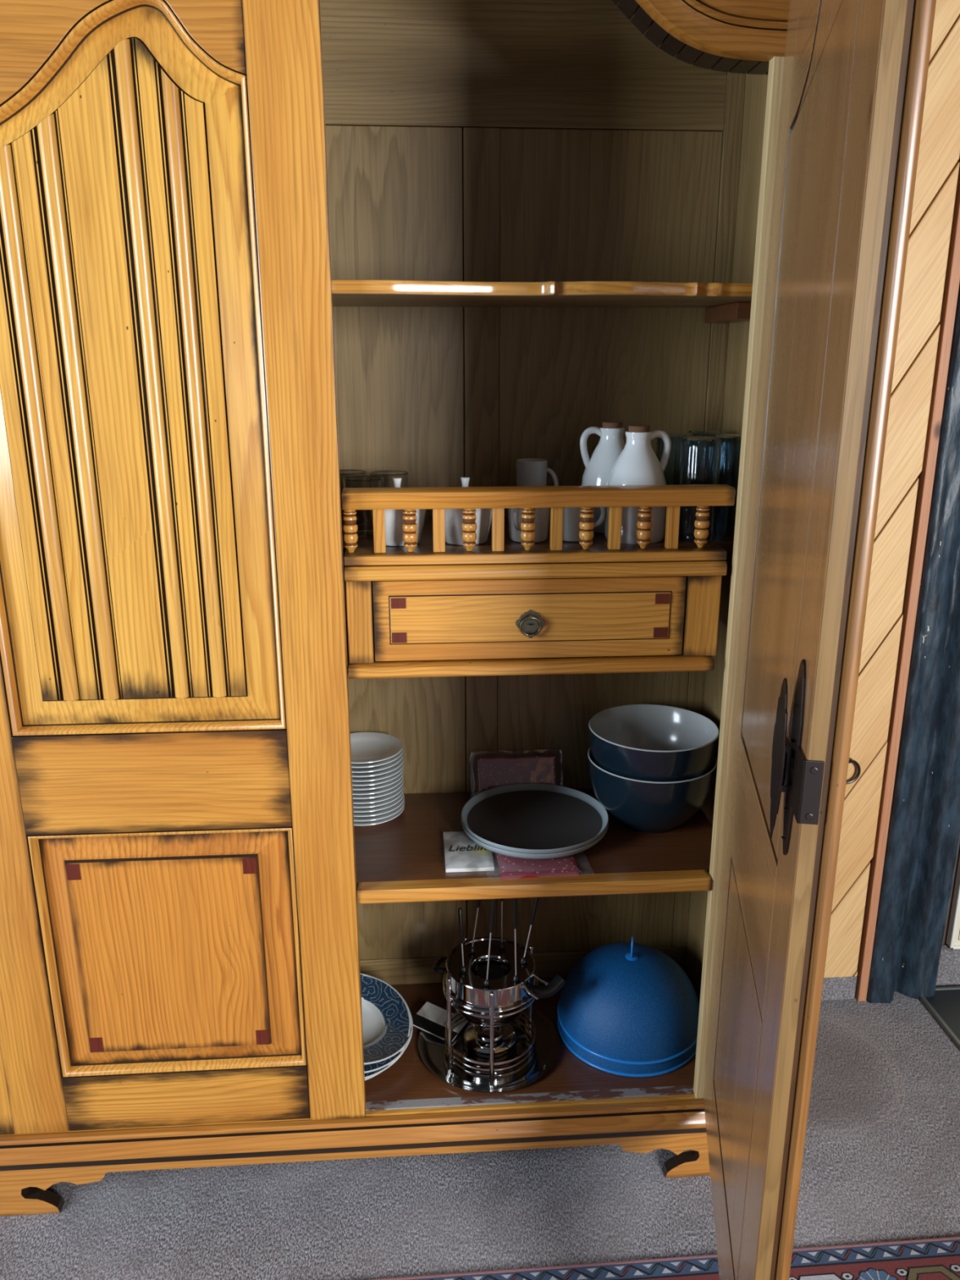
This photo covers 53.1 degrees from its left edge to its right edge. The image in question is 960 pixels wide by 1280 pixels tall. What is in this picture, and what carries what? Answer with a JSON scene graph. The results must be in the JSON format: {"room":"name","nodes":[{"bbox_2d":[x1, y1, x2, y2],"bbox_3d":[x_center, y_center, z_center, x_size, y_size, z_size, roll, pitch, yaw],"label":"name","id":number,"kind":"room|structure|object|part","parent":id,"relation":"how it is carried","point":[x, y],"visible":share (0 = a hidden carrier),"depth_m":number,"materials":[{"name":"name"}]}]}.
{"room":"dining room","nodes":[
{"label":"dining room","id":0,"kind":"room"},
{"bbox_2d":[0,985,959,1279],"bbox_3d":[0.008,1.545,0.346,6.400,0.050,5.200,-1,16,-4],"label":"floor","id":1,"kind":"structure","parent":0,"point":[881,1162],"depth_m":1.85,"materials":[{"name":"carpet"}]},
{"bbox_2d":[0,0,936,1279],"bbox_3d":[-0.209,0.001,1.437,1.510,2.305,1.059,-1,16,-4],"label":"wardrobe","id":2,"kind":"object","parent":1,"relation":"on","point":[253,253],"visible":1,"depth_m":1.58,"materials":[{"name":"brown wood"}]},
{"bbox_3d":[-0.540,-0.816,1.299,0.442,0.248,0.017,-1,16,-4],"label":"rail","id":3,"kind":"part","parent":2,"relation":"part of","materials":[{"name":"brown wood"}]},
{"bbox_3d":[-0.540,-0.359,1.433,0.442,1.060,0.019,-1,16,-4],"label":"panel moulding","id":4,"kind":"part","parent":2,"relation":"part of","materials":[{"name":"brown wood"}]},
{"bbox_3d":[-0.539,0.236,1.605,0.442,0.176,0.017,-1,16,-4],"label":"rail","id":5,"kind":"part","parent":2,"relation":"part of","materials":[{"name":"brown wood"}]},
{"bbox_3d":[-0.539,0.554,1.699,0.442,0.487,0.019,-1,16,-4],"label":"panel moulding","id":6,"kind":"part","parent":2,"relation":"part of","materials":[{"name":"brown wood"}]},
{"bbox_3d":[-0.557,0.044,1.566,0.603,1.770,0.003,-1,16,-4],"label":"door","id":7,"kind":"part","parent":2,"relation":"part of","materials":[{"name":"brown wood"}]},
{"bbox_3d":[-0.539,0.845,1.782,0.442,0.116,0.017,-1,16,-4],"label":"rail","id":8,"kind":"part","parent":2,"relation":"part of","materials":[{"name":"brown wood"}]},
{"bbox_3d":[-0.216,0.905,1.821,1.438,0.024,0.010,-1,16,-4],"label":"rail","id":9,"kind":"part","parent":2,"relation":"part of","materials":[{"name":"brown wood"}]},
{"bbox_2d":[339,469,366,527],"bbox_3d":[-0.245,-0.263,1.790,0.071,0.100,0.071,-1,16,-4],"label":"tumbler","id":10,"kind":"object","parent":2,"relation":"on","point":[347,473],"visible":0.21,"depth_m":1.76,"materials":[{"name":"clear glass"}]},
{"bbox_3d":[-0.215,0.921,1.813,1.498,0.046,0.050,-1,16,-4],"label":"moulding","id":11,"kind":"part","parent":2,"relation":"part of","materials":[{"name":"brown wood"}]},
{"bbox_2d":[342,475,383,537],"bbox_3d":[-0.204,-0.235,1.697,0.071,0.100,0.071,-1,16,-4],"label":"tumbler","id":12,"kind":"object","parent":2,"relation":"on","point":[365,527],"visible":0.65,"depth_m":1.67,"materials":[{"name":"clear glass"}]},
{"bbox_2d":[354,805,404,826],"bbox_3d":[-0.234,0.347,1.965,0.160,0.014,0.160,-1,16,-4],"label":"dessert plate","id":13,"kind":"object","parent":2,"relation":"on","point":[389,818],"visible":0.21,"depth_m":1.91,"materials":[{"name":"white"}]},
{"bbox_2d":[354,800,404,821],"bbox_3d":[-0.234,0.339,1.962,0.160,0.014,0.160,-1,16,-4],"label":"dessert plate","id":14,"kind":"object","parent":13,"relation":"on","point":[397,810],"visible":0.23,"depth_m":1.91,"materials":[{"name":"white"}]},
{"bbox_2d":[353,794,404,817],"bbox_3d":[-0.234,0.329,1.960,0.160,0.014,0.160,-1,16,-4],"label":"dessert plate","id":15,"kind":"object","parent":14,"relation":"on","point":[399,803],"visible":0.21,"depth_m":1.91,"materials":[{"name":"white"}]},
{"bbox_2d":[353,791,404,812],"bbox_3d":[-0.235,0.320,1.958,0.160,0.014,0.160,-1,16,-4],"label":"dessert plate","id":16,"kind":"object","parent":15,"relation":"on","point":[393,802],"visible":0.19,"depth_m":1.90,"materials":[{"name":"white"}]},
{"bbox_2d":[353,788,403,808],"bbox_3d":[-0.235,0.311,1.955,0.160,0.014,0.160,-1,16,-4],"label":"dessert plate","id":17,"kind":"object","parent":16,"relation":"on","point":[388,801],"visible":0.15,"depth_m":1.90,"materials":[{"name":"white"}]},
{"bbox_2d":[353,784,403,804],"bbox_3d":[-0.235,0.302,1.951,0.160,0.014,0.160,-1,16,-4],"label":"dessert plate","id":18,"kind":"object","parent":17,"relation":"on","point":[397,792],"visible":0.15,"depth_m":1.90,"materials":[{"name":"white"}]},
{"bbox_2d":[352,778,404,799],"bbox_3d":[-0.234,0.293,1.950,0.160,0.014,0.160,-1,16,-4],"label":"dessert plate","id":19,"kind":"object","parent":18,"relation":"on","point":[393,789],"visible":0.23,"depth_m":1.90,"materials":[{"name":"white"}]},
{"bbox_2d":[352,775,403,795],"bbox_3d":[-0.235,0.284,1.946,0.160,0.014,0.160,-1,16,-4],"label":"dessert plate","id":20,"kind":"object","parent":19,"relation":"on","point":[396,784],"visible":0.23,"depth_m":1.90,"materials":[{"name":"white"}]},
{"bbox_2d":[352,769,404,790],"bbox_3d":[-0.234,0.275,1.946,0.160,0.014,0.160,-1,16,-4],"label":"dessert plate","id":21,"kind":"object","parent":20,"relation":"on","point":[388,783],"visible":0.23,"depth_m":1.89,"materials":[{"name":"white"}]},
{"bbox_2d":[352,766,404,786],"bbox_3d":[-0.234,0.266,1.942,0.160,0.014,0.160,-1,16,-4],"label":"dessert plate","id":22,"kind":"object","parent":21,"relation":"on","point":[388,779],"visible":0.2,"depth_m":1.89,"materials":[{"name":"white"}]},
{"bbox_2d":[351,761,404,782],"bbox_3d":[-0.233,0.257,1.938,0.160,0.014,0.160,-1,16,-4],"label":"dessert plate","id":23,"kind":"object","parent":22,"relation":"on","point":[397,770],"visible":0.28,"depth_m":1.89,"materials":[{"name":"white"}]},
{"bbox_2d":[351,755,404,777],"bbox_3d":[-0.233,0.248,1.936,0.160,0.014,0.160,-1,16,-4],"label":"dessert plate","id":24,"kind":"object","parent":23,"relation":"on","point":[397,765],"visible":0.23,"depth_m":1.89,"materials":[{"name":"white"}]},
{"bbox_2d":[351,754,403,773],"bbox_3d":[-0.235,0.239,1.933,0.160,0.014,0.160,-1,16,-4],"label":"dessert plate","id":25,"kind":"object","parent":24,"relation":"on","point":[397,761],"visible":0.23,"depth_m":1.89,"materials":[{"name":"white"}]},
{"bbox_2d":[351,748,403,768],"bbox_3d":[-0.235,0.230,1.932,0.160,0.014,0.160,-1,16,-4],"label":"dessert plate","id":26,"kind":"object","parent":25,"relation":"on","point":[396,757],"visible":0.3,"depth_m":1.88,"materials":[{"name":"white"}]},
{"bbox_2d":[350,732,402,764],"bbox_3d":[-0.235,0.221,1.929,0.160,0.014,0.160,-1,16,-4],"label":"dessert plate","id":27,"kind":"object","parent":26,"relation":"on","point":[366,747],"visible":0.66,"depth_m":1.95,"materials":[{"name":"white"}]},
{"bbox_2d":[363,974,410,1080],"bbox_3d":[-0.280,0.803,1.981,0.271,0.080,0.270,12,20,36],"label":"plate","id":28,"kind":"object","parent":2,"relation":"on","point":[386,1002],"visible":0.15,"depth_m":2.03,"materials":[{"name":"ceramic"}]},
{"bbox_2d":[360,973,412,1078],"bbox_3d":[-0.276,0.796,1.978,0.272,0.080,0.269,0,16,0],"label":"plate","id":29,"kind":"object","parent":28,"relation":"on","point":[365,993],"visible":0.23,"depth_m":2.05,"materials":[{"name":"ceramic"}]},
{"bbox_2d":[361,1005,413,1073],"bbox_3d":[-0.273,0.788,1.977,0.270,0.080,0.270,-4,17,-15],"label":"plate","id":30,"kind":"object","parent":29,"relation":"on","point":[369,1068],"visible":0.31,"depth_m":1.89,"materials":[{"name":"ceramic"}]},
{"bbox_2d":[361,1007,413,1064],"bbox_3d":[-0.272,0.780,1.977,0.267,0.080,0.273,-4,17,-13],"label":"plate","id":31,"kind":"object","parent":30,"relation":"on","point":[381,1042],"visible":0.3,"depth_m":1.95,"materials":[{"name":"ceramic"}]},
{"bbox_2d":[369,470,408,487],"bbox_3d":[-0.166,-0.259,1.776,0.071,0.100,0.071,-1,16,-4],"label":"tumbler","id":32,"kind":"object","parent":2,"relation":"on","point":[388,475],"visible":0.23,"depth_m":1.75,"materials":[{"name":"clear glass"}]},
{"bbox_3d":[-0.244,-0.095,1.938,0.425,1.694,0.018,-1,16,-4],"label":"panel","id":33,"kind":"part","parent":2,"relation":"part of","materials":[{"name":"brown wood"}]},
{"bbox_2d":[369,477,426,546],"bbox_3d":[-0.139,-0.218,1.621,0.098,0.110,0.098,-1,16,-4],"label":"lidded pot","id":34,"kind":"object","parent":2,"relation":"on","point":[394,522],"visible":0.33,"depth_m":1.59,"materials":[{"name":"white"}]},
{"bbox_3d":[-0.139,-0.257,1.609,0.016,0.028,0.016,-1,16,-4],"label":"lid knob","id":35,"kind":"part","parent":34,"relation":"part of","materials":[{"name":"white"}]},
{"bbox_3d":[-0.261,-1.051,1.657,1.405,0.297,0.018,-1,16,-4],"label":"rail","id":36,"kind":"part","parent":2,"relation":"part of","materials":[{"name":"brown wood"}]},
{"bbox_2d":[444,476,491,545],"bbox_3d":[-0.025,-0.220,1.628,0.098,0.110,0.098,-1,16,-4],"label":"lidded pot","id":37,"kind":"object","parent":2,"relation":"on","point":[454,521],"visible":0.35,"depth_m":1.60,"materials":[{"name":"white"}]},
{"bbox_3d":[-0.025,-0.259,1.617,0.016,0.028,0.016,-1,16,-4],"label":"lid knob","id":38,"kind":"part","parent":37,"relation":"part of","materials":[{"name":"white"}]},
{"bbox_2d":[443,831,494,872],"bbox_3d":[-0.023,0.394,1.808,0.088,0.011,0.142,-1,16,-4],"label":"pack","id":39,"kind":"object","parent":2,"relation":"on","point":[462,854],"visible":0.83,"depth_m":1.78,"materials":[{"name":"paper"}]},
{"bbox_2d":[417,1005,559,1093],"bbox_3d":[0.018,0.816,1.991,0.292,0.048,0.292,-1,16,-4],"label":"round tray","id":40,"kind":"object","parent":2,"relation":"on","point":[433,1054],"depth_m":1.95,"materials":[{"name":"silver metal"}]},
{"bbox_2d":[412,1001,467,1040],"bbox_3d":[-0.088,0.811,2.042,0.104,0.018,0.072,9,18,28],"label":"booklet","id":41,"kind":"object","parent":40,"relation":"on","point":[432,1019],"visible":0.68,"depth_m":2.04,"materials":[{"name":"white paper"}]},
{"bbox_2d":[442,936,538,1084],"bbox_3d":[0.021,0.742,1.951,0.192,0.208,0.192,8,18,26],"label":"stand","id":42,"kind":"object","parent":40,"relation":"on","point":[531,1028],"visible":0.67,"depth_m":1.89,"materials":[{"name":"silver metal"}]},
{"bbox_3d":[-0.060,0.758,1.898,0.009,0.208,0.009,-1,16,-4],"label":"post","id":43,"kind":"part","parent":42,"relation":"part of","materials":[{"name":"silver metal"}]},
{"bbox_3d":[0.023,0.770,1.856,0.009,0.208,0.009,-1,16,-4],"label":"post","id":44,"kind":"part","parent":42,"relation":"part of","materials":[{"name":"silver metal"}]},
{"bbox_2d":[432,936,565,1027],"bbox_3d":[0.031,0.699,1.934,0.192,0.112,0.214,-12,20,-35],"label":"pot","id":45,"kind":"object","parent":42,"relation":"on","point":[468,988],"visible":0.85,"depth_m":1.89,"materials":[{"name":"silver metal"}]},
{"bbox_3d":[-0.076,0.659,1.952,0.034,0.013,0.049,4,17,14],"label":"handle","id":46,"kind":"part","parent":45,"relation":"part of","materials":[{"name":"black plastic"}]},
{"bbox_2d":[457,907,466,973],"bbox_3d":[-0.035,0.600,1.898,0.013,0.146,0.031,-4,17,-13],"label":"fork","id":47,"kind":"object","parent":45,"relation":"in","point":[463,969],"visible":0.96,"depth_m":1.89,"materials":[{"name":"silver metal"}]},
{"bbox_3d":[-0.034,0.636,1.903,0.003,0.075,0.015,-6,17,-18],"label":"rod","id":48,"kind":"part","parent":47,"relation":"part of","materials":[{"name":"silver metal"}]},
{"bbox_2d":[468,899,480,954],"bbox_3d":[-0.004,0.546,1.950,0.044,0.249,0.014,-12,20,-36],"label":"fork","id":49,"kind":"object","parent":45,"relation":"in","point":[472,950],"visible":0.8,"depth_m":1.96,"materials":[{"name":"silver metal"}]},
{"bbox_3d":[-0.012,0.605,1.961,0.023,0.129,0.003,-11,19,-32],"label":"rod","id":50,"kind":"part","parent":49,"relation":"part of","materials":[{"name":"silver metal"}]},
{"bbox_2d":[483,898,495,986],"bbox_3d":[0.019,0.572,1.842,0.029,0.263,0.014,-14,21,-39],"label":"fork","id":51,"kind":"object","parent":45,"relation":"in","point":[486,982],"visible":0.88,"depth_m":1.83,"materials":[{"name":"silver metal"}]},
{"bbox_3d":[0.016,0.629,1.855,0.015,0.146,0.003,-11,19,-32],"label":"rod","id":52,"kind":"part","parent":51,"relation":"part of","materials":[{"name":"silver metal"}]},
{"bbox_3d":[0.021,0.680,1.932,0.056,0.029,0.056,-1,16,-4],"label":"knob","id":53,"kind":"part","parent":45,"relation":"part of","materials":[{"name":"black plastic"}]},
{"bbox_2d":[498,898,505,950],"bbox_3d":[0.045,0.543,1.957,0.014,0.251,0.019,-1,16,-4],"label":"fork","id":54,"kind":"object","parent":45,"relation":"in","point":[501,946],"visible":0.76,"depth_m":1.97,"materials":[{"name":"silver metal"}]},
{"bbox_3d":[0.045,0.597,1.971,0.003,0.139,0.008,-1,16,-4],"label":"rod","id":55,"kind":"part","parent":54,"relation":"part of","materials":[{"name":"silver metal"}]},
{"bbox_2d":[512,897,519,982],"bbox_3d":[0.069,0.568,1.853,0.013,0.266,0.022,-4,17,-14],"label":"fork","id":56,"kind":"object","parent":45,"relation":"in","point":[516,978],"visible":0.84,"depth_m":1.85,"materials":[{"name":"silver metal"}]},
{"bbox_3d":[0.069,0.626,1.867,0.003,0.146,0.010,-8,18,-26],"label":"rod","id":57,"kind":"part","parent":56,"relation":"part of","materials":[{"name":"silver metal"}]},
{"bbox_2d":[520,897,539,964],"bbox_3d":[0.105,0.557,1.924,0.070,0.238,0.013,-15,22,-42],"label":"fork","id":58,"kind":"object","parent":45,"relation":"in","point":[523,960],"visible":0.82,"depth_m":1.92,"materials":[{"name":"silver metal"}]},
{"bbox_3d":[0.092,0.624,1.930,0.033,0.108,0.003,-14,21,-40],"label":"rod","id":59,"kind":"part","parent":58,"relation":"part of","materials":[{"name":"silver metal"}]},
{"bbox_3d":[0.131,0.682,1.891,0.078,0.037,0.032,-5,17,-15],"label":"handle","id":60,"kind":"part","parent":45,"relation":"part of","materials":[{"name":"black plastic"}]},
{"bbox_3d":[0.105,0.728,2.001,0.009,0.208,0.009,-1,16,-4],"label":"post","id":61,"kind":"part","parent":42,"relation":"part of","materials":[{"name":"silver metal"}]},
{"bbox_3d":[0.023,0.818,1.980,0.108,0.046,0.114,15,22,43],"label":"fondue burner","id":62,"kind":"part","parent":40,"relation":"part of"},
{"bbox_3d":[0.084,0.817,1.982,0.026,0.012,0.012,-1,16,-4],"label":"burner handle","id":63,"kind":"part","parent":40,"relation":"part of","materials":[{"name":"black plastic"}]},
{"bbox_2d":[477,755,555,793],"bbox_3d":[0.078,0.284,2.026,0.197,0.097,0.041,-1,16,-4],"label":"pack","id":64,"kind":"object","parent":2,"relation":"on","point":[495,771],"visible":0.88,"depth_m":2.02,"materials":[{"name":"red paper"}]},
{"bbox_3d":[-0.243,0.751,2.184,1.438,0.067,0.018,-1,16,-4],"label":"rail","id":65,"kind":"part","parent":2,"relation":"part of","materials":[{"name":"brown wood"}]},
{"bbox_2d":[507,507,550,542],"bbox_3d":[0.084,-0.213,1.643,0.077,0.086,0.091,-1,16,-4],"label":"mug","id":66,"kind":"object","parent":2,"relation":"on","point":[541,520],"visible":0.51,"depth_m":1.63,"materials":[{"name":"white"}]},
{"bbox_3d":[0.063,-0.208,1.607,0.008,0.056,0.025,8,18,25],"label":"handle","id":67,"kind":"part","parent":66,"relation":"part of","materials":[{"name":"white"}]},
{"bbox_2d":[515,458,558,486],"bbox_3d":[0.102,-0.277,1.806,0.074,0.120,0.059,12,20,35],"label":"mug","id":68,"kind":"object","parent":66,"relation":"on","point":[529,472],"visible":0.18,"depth_m":1.78,"materials":[{"name":"white"}]},
{"bbox_3d":[0.135,-0.286,1.805,0.025,0.074,0.008,1,16,4],"label":"handle","id":69,"kind":"part","parent":68,"relation":"part of","materials":[{"name":"white"}]},
{"bbox_3d":[0.083,-0.037,1.593,0.515,0.135,0.020,-1,16,-4],"label":"drawer","id":70,"kind":"part","parent":2,"relation":"part of","materials":[{"name":"brown wood"}]},
{"bbox_3d":[0.084,-0.036,1.581,0.466,0.083,0.002,-1,16,-4],"label":"drawer panel","id":71,"kind":"part","parent":2,"relation":"part of","materials":[{"name":"brown wood"}]},
{"bbox_3d":[0.083,-0.027,1.580,0.048,0.046,0.020,-1,16,-4],"label":"drawer pull","id":72,"kind":"part","parent":2,"relation":"part of","materials":[{"name":"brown metal"}]},
{"bbox_2d":[354,788,712,896],"bbox_3d":[-0.243,0.394,1.880,1.412,0.028,0.356,-1,16,-4],"label":"shelf","id":73,"kind":"object","parent":2,"relation":"attached to","point":[407,848],"depth_m":1.82,"materials":[{"name":"brown wood"}]},
{"bbox_2d":[461,818,608,859],"bbox_3d":[0.106,0.357,1.881,0.286,0.019,0.286,-8,18,-26],"label":"serving plate","id":74,"kind":"object","parent":2,"relation":"on","point":[536,856],"visible":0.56,"depth_m":1.76,"materials":[{"name":"grey ceramic"}]},
{"bbox_2d":[461,782,608,853],"bbox_3d":[0.106,0.349,1.878,0.286,0.019,0.286,-8,18,-26],"label":"serving plate","id":75,"kind":"object","parent":74,"relation":"on","point":[530,818],"visible":1,"depth_m":1.88,"materials":[{"name":"grey ceramic"}]},
{"bbox_3d":[0.092,-0.117,1.575,0.620,0.022,0.050,-1,16,-4],"label":"gallery moulding","id":76,"kind":"part","parent":2,"relation":"part of","materials":[{"name":"brown wood"}]},
{"bbox_2d":[495,853,578,879],"bbox_3d":[0.103,0.404,1.774,0.192,0.012,0.131,-2,16,-6],"label":"pack","id":77,"kind":"object","parent":2,"relation":"on","point":[509,867],"visible":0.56,"depth_m":1.74,"materials":[{"name":"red paper"}]},
{"bbox_2d":[342,516,733,557],"bbox_3d":[-0.233,-0.187,1.745,1.438,0.018,0.295,-1,16,-4],"label":"shelf","id":78,"kind":"object","parent":2,"relation":"attached to","point":[726,543],"depth_m":1.65,"materials":[{"name":"brown wood"}]},
{"bbox_3d":[0.096,-0.231,1.551,0.628,0.029,0.054,-1,16,-4],"label":"gallery rail","id":79,"kind":"part","parent":2,"relation":"part of","materials":[{"name":"brown wood"}]},
{"bbox_2d":[331,279,752,307],"bbox_3d":[-0.231,-0.575,1.599,1.438,0.020,0.356,-1,16,-4],"label":"shelf","id":80,"kind":"object","parent":2,"relation":"attached to","point":[346,293],"depth_m":1.49,"materials":[{"name":"brown wood"}]},
{"bbox_2d":[562,506,605,541],"bbox_3d":[0.166,-0.213,1.651,0.079,0.084,0.066,15,22,42],"label":"mug","id":81,"kind":"object","parent":2,"relation":"on","point":[571,518],"visible":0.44,"depth_m":1.63,"materials":[{"name":"white"}]},
{"bbox_3d":[0.203,-0.218,1.646,0.024,0.054,0.008,3,16,10],"label":"handle","id":82,"kind":"part","parent":81,"relation":"part of","materials":[{"name":"white"}]},
{"bbox_2d":[579,421,625,533],"bbox_3d":[0.235,-0.295,1.735,0.104,0.192,0.104,7,18,23],"label":"jug","id":83,"kind":"object","parent":2,"relation":"on","point":[598,468],"visible":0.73,"depth_m":1.70,"materials":[{"name":"white"}]},
{"bbox_3d":[0.200,-0.343,1.715,0.045,0.074,0.012,-3,16,-10],"label":"handle","id":84,"kind":"part","parent":83,"relation":"part of","materials":[{"name":"white"}]},
{"bbox_3d":[0.238,-0.105,1.971,0.405,1.694,0.018,-1,16,-4],"label":"panel","id":85,"kind":"part","parent":2,"relation":"part of","materials":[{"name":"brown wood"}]},
{"bbox_2d":[557,1016,697,1077],"bbox_3d":[0.316,0.756,2.027,0.302,0.143,0.302,-1,16,-4],"label":"bowl","id":86,"kind":"object","parent":2,"relation":"on","point":[614,1068],"visible":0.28,"depth_m":1.92,"materials":[{"name":"blue plastic"}]},
{"bbox_2d":[557,936,699,1065],"bbox_3d":[0.316,0.705,2.013,0.303,0.190,0.303,-1,16,-4],"label":"lid","id":87,"kind":"object","parent":86,"relation":"on","point":[631,1002],"visible":0.98,"depth_m":1.93,"materials":[{"name":"blue plastic"}]},
{"bbox_3d":[0.316,0.636,1.992,0.004,0.046,0.029,4,17,12],"label":"loop handle","id":88,"kind":"part","parent":87,"relation":"part of","materials":[{"name":"blue plastic"}]},
{"bbox_2d":[604,425,671,544],"bbox_3d":[0.267,-0.267,1.639,0.104,0.192,0.104,7,18,23],"label":"jug","id":89,"kind":"object","parent":2,"relation":"on","point":[637,464],"visible":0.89,"depth_m":1.61,"materials":[{"name":"white glazed stoneware"},{"name":"cork"}]},
{"bbox_3d":[0.303,-0.319,1.632,0.045,0.074,0.012,-3,17,-11],"label":"handle","id":90,"kind":"part","parent":89,"relation":"part of","materials":[{"name":"white"}]},
{"bbox_2d":[587,747,716,833],"bbox_3d":[0.340,0.295,1.921,0.252,0.138,0.252,-1,16,-4],"label":"salad bowl","id":91,"kind":"object","parent":2,"relation":"on","point":[639,806],"visible":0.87,"depth_m":1.82,"materials":[{"name":"blue ceramic"}]},
{"bbox_2d":[588,704,719,782],"bbox_3d":[0.340,0.235,1.903,0.252,0.138,0.252,-1,16,-4],"label":"salad bowl","id":92,"kind":"object","parent":91,"relation":"in","point":[653,743],"visible":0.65,"depth_m":1.94,"materials":[{"name":"blue ceramic"}]},
{"bbox_2d":[656,431,693,523],"bbox_3d":[0.351,-0.287,1.742,0.071,0.174,0.071,0,16,-1],"label":"glass","id":93,"kind":"object","parent":2,"relation":"on","point":[671,473],"visible":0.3,"depth_m":1.70,"materials":[{"name":"blue"}]},
{"bbox_2d":[678,435,721,542],"bbox_3d":[0.375,-0.260,1.648,0.071,0.174,0.071,-13,21,-38],"label":"glass","id":94,"kind":"object","parent":2,"relation":"on","point":[700,455],"visible":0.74,"depth_m":1.61,"materials":[{"name":"blue"}]},
{"bbox_2d":[688,429,724,436],"bbox_3d":[0.421,-0.308,1.814,0.071,0.174,0.071,2,16,6],"label":"glass","id":95,"kind":"object","parent":2,"relation":"on","point":[708,433],"visible":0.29,"depth_m":1.77,"materials":[{"name":"blue"}]},
{"bbox_3d":[-0.217,-0.971,1.264,1.510,0.341,0.052,-1,16,-4],"label":"crown moulding","id":96,"kind":"part","parent":2,"relation":"part of","materials":[{"name":"brown wood"}]},
{"bbox_3d":[0.390,0.906,1.522,0.021,0.142,0.421,2,16,9],"label":"rail","id":97,"kind":"part","parent":2,"relation":"part of","materials":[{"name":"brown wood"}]},
{"bbox_3d":[0.496,-0.146,1.789,0.020,2.110,0.400,-1,16,-4],"label":"panel","id":98,"kind":"part","parent":2,"relation":"part of","materials":[{"name":"brown wood"}]},
{"bbox_2d":[712,433,741,536],"bbox_3d":[0.440,-0.276,1.705,0.071,0.174,0.071,-5,17,-17],"label":"glass","id":99,"kind":"object","parent":2,"relation":"on","point":[731,442],"visible":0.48,"depth_m":1.67,"materials":[{"name":"blue"}]},
{"bbox_3d":[0.382,0.624,1.442,0.004,0.445,0.421,2,16,9],"label":"panel","id":100,"kind":"part","parent":2,"relation":"part of","materials":[{"name":"brown wood"}]},
{"bbox_3d":[0.389,0.310,1.349,0.021,0.210,0.421,2,16,9],"label":"rail","id":101,"kind":"part","parent":2,"relation":"part of","materials":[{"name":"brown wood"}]},
{"bbox_3d":[0.327,0.132,1.055,0.002,0.190,0.078,2,16,9],"label":"lock plate","id":102,"kind":"part","parent":2,"relation":"part of","materials":[{"name":"grey metal"}]},
{"bbox_3d":[0.381,-0.296,1.174,0.004,1.051,0.421,2,16,9],"label":"panel","id":103,"kind":"part","parent":2,"relation":"part of","materials":[{"name":"brown wood"}]},
{"bbox_3d":[0.389,-0.737,1.044,0.021,0.240,0.421,2,16,9],"label":"rail","id":104,"kind":"part","parent":2,"relation":"part of","materials":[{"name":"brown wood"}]},
{"bbox_3d":[0.339,0.149,0.997,0.021,0.070,0.048,2,16,9],"label":"strike plate","id":105,"kind":"part","parent":2,"relation":"part of","materials":[{"name":"grey metal"}]},
{"bbox_3d":[0.366,0.143,0.995,0.017,1.902,0.054,2,16,9],"label":"edge moulding","id":106,"kind":"part","parent":2,"relation":"part of","materials":[{"name":"wood"}]},
{"bbox_2d":[366,1236,959,1279],"bbox_3d":[0.366,1.338,0.949,3.000,0.009,1.621,-1,16,-4],"label":"patterned rug","id":107,"kind":"object","parent":1,"relation":"on","point":[929,1259],"visible":0.9,"depth_m":1.71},
{"bbox_2d":[866,282,959,1003],"bbox_3d":[1.063,-0.249,2.123,0.182,2.400,0.085,-1,16,-4],"label":"curtain","id":108,"kind":"object","parent":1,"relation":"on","point":[923,835],"visible":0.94,"depth_m":2.26,"materials":[{"name":"fabric"}]},
{"bbox_2d":[919,986,959,1049],"bbox_3d":[1.530,0.979,2.175,0.800,0.012,0.652,-1,16,-4],"label":"plate","id":109,"kind":"object","parent":1,"relation":"on","point":[944,1006],"visible":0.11,"depth_m":2.39,"materials":[{"name":"metal"}]},
{"bbox_3d":[1.536,0.981,2.171,0.789,0.009,0.642,-1,16,-4],"label":"plate","id":110,"kind":"part","parent":109,"relation":"part of","materials":[{"name":"metal"}]},
{"bbox_2d":[942,837,959,944],"bbox_3d":[-0.145,-0.296,2.109,6.400,2.500,0.075,-1,16,-4],"label":"wall","id":111,"kind":"structure","parent":0,"point":[946,928],"depth_m":2.44,"materials":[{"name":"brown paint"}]},
{"bbox_2d":[821,975,857,1000],"bbox_3d":[0.755,0.880,2.418,0.388,0.068,0.014,-1,16,-4],"label":"baseboard","id":112,"kind":"structure","parent":111,"relation":"attached to","point":[834,988],"depth_m":2.42,"materials":[{"name":"carpet"}]},
{"bbox_2d":[823,0,959,977],"bbox_3d":[0.757,-0.242,2.098,0.396,2.400,0.070,-1,16,-4],"label":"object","id":113,"kind":"structure","parent":111,"relation":"in","point":[939,154],"depth_m":2.06,"materials":[{"name":"beige"}]},
{"bbox_3d":[0.853,0.305,2.236,0.063,0.064,0.016,-1,16,-4],"label":"ring handle","id":114,"kind":"part","parent":113,"relation":"part of","materials":[{"name":"grey metal"}]},
{"bbox_2d":[854,156,959,1001],"bbox_3d":[0.961,-0.248,2.118,0.021,2.400,0.057,-1,16,-4],"label":"trim","id":115,"kind":"structure","parent":111,"relation":"attached to","point":[952,281],"depth_m":2.13,"materials":[{"name":"brown wood"}]},
{"bbox_2d":[935,944,959,986],"bbox_3d":[1.605,0.832,2.509,0.902,0.108,0.026,-1,16,-4],"label":"baseboard","id":116,"kind":"structure","parent":111,"relation":"attached to","point":[948,970],"depth_m":2.47,"materials":[{"name":"carpet"}]},
{"bbox_2d":[946,855,959,949],"bbox_3d":[1.499,0.515,2.407,0.600,0.556,0.026,-1,16,-4],"label":"wall panel","id":117,"kind":"object","parent":111,"relation":"attached to","point":[953,941],"visible":1,"depth_m":2.44,"materials":[{"name":"beige"}]}
]}

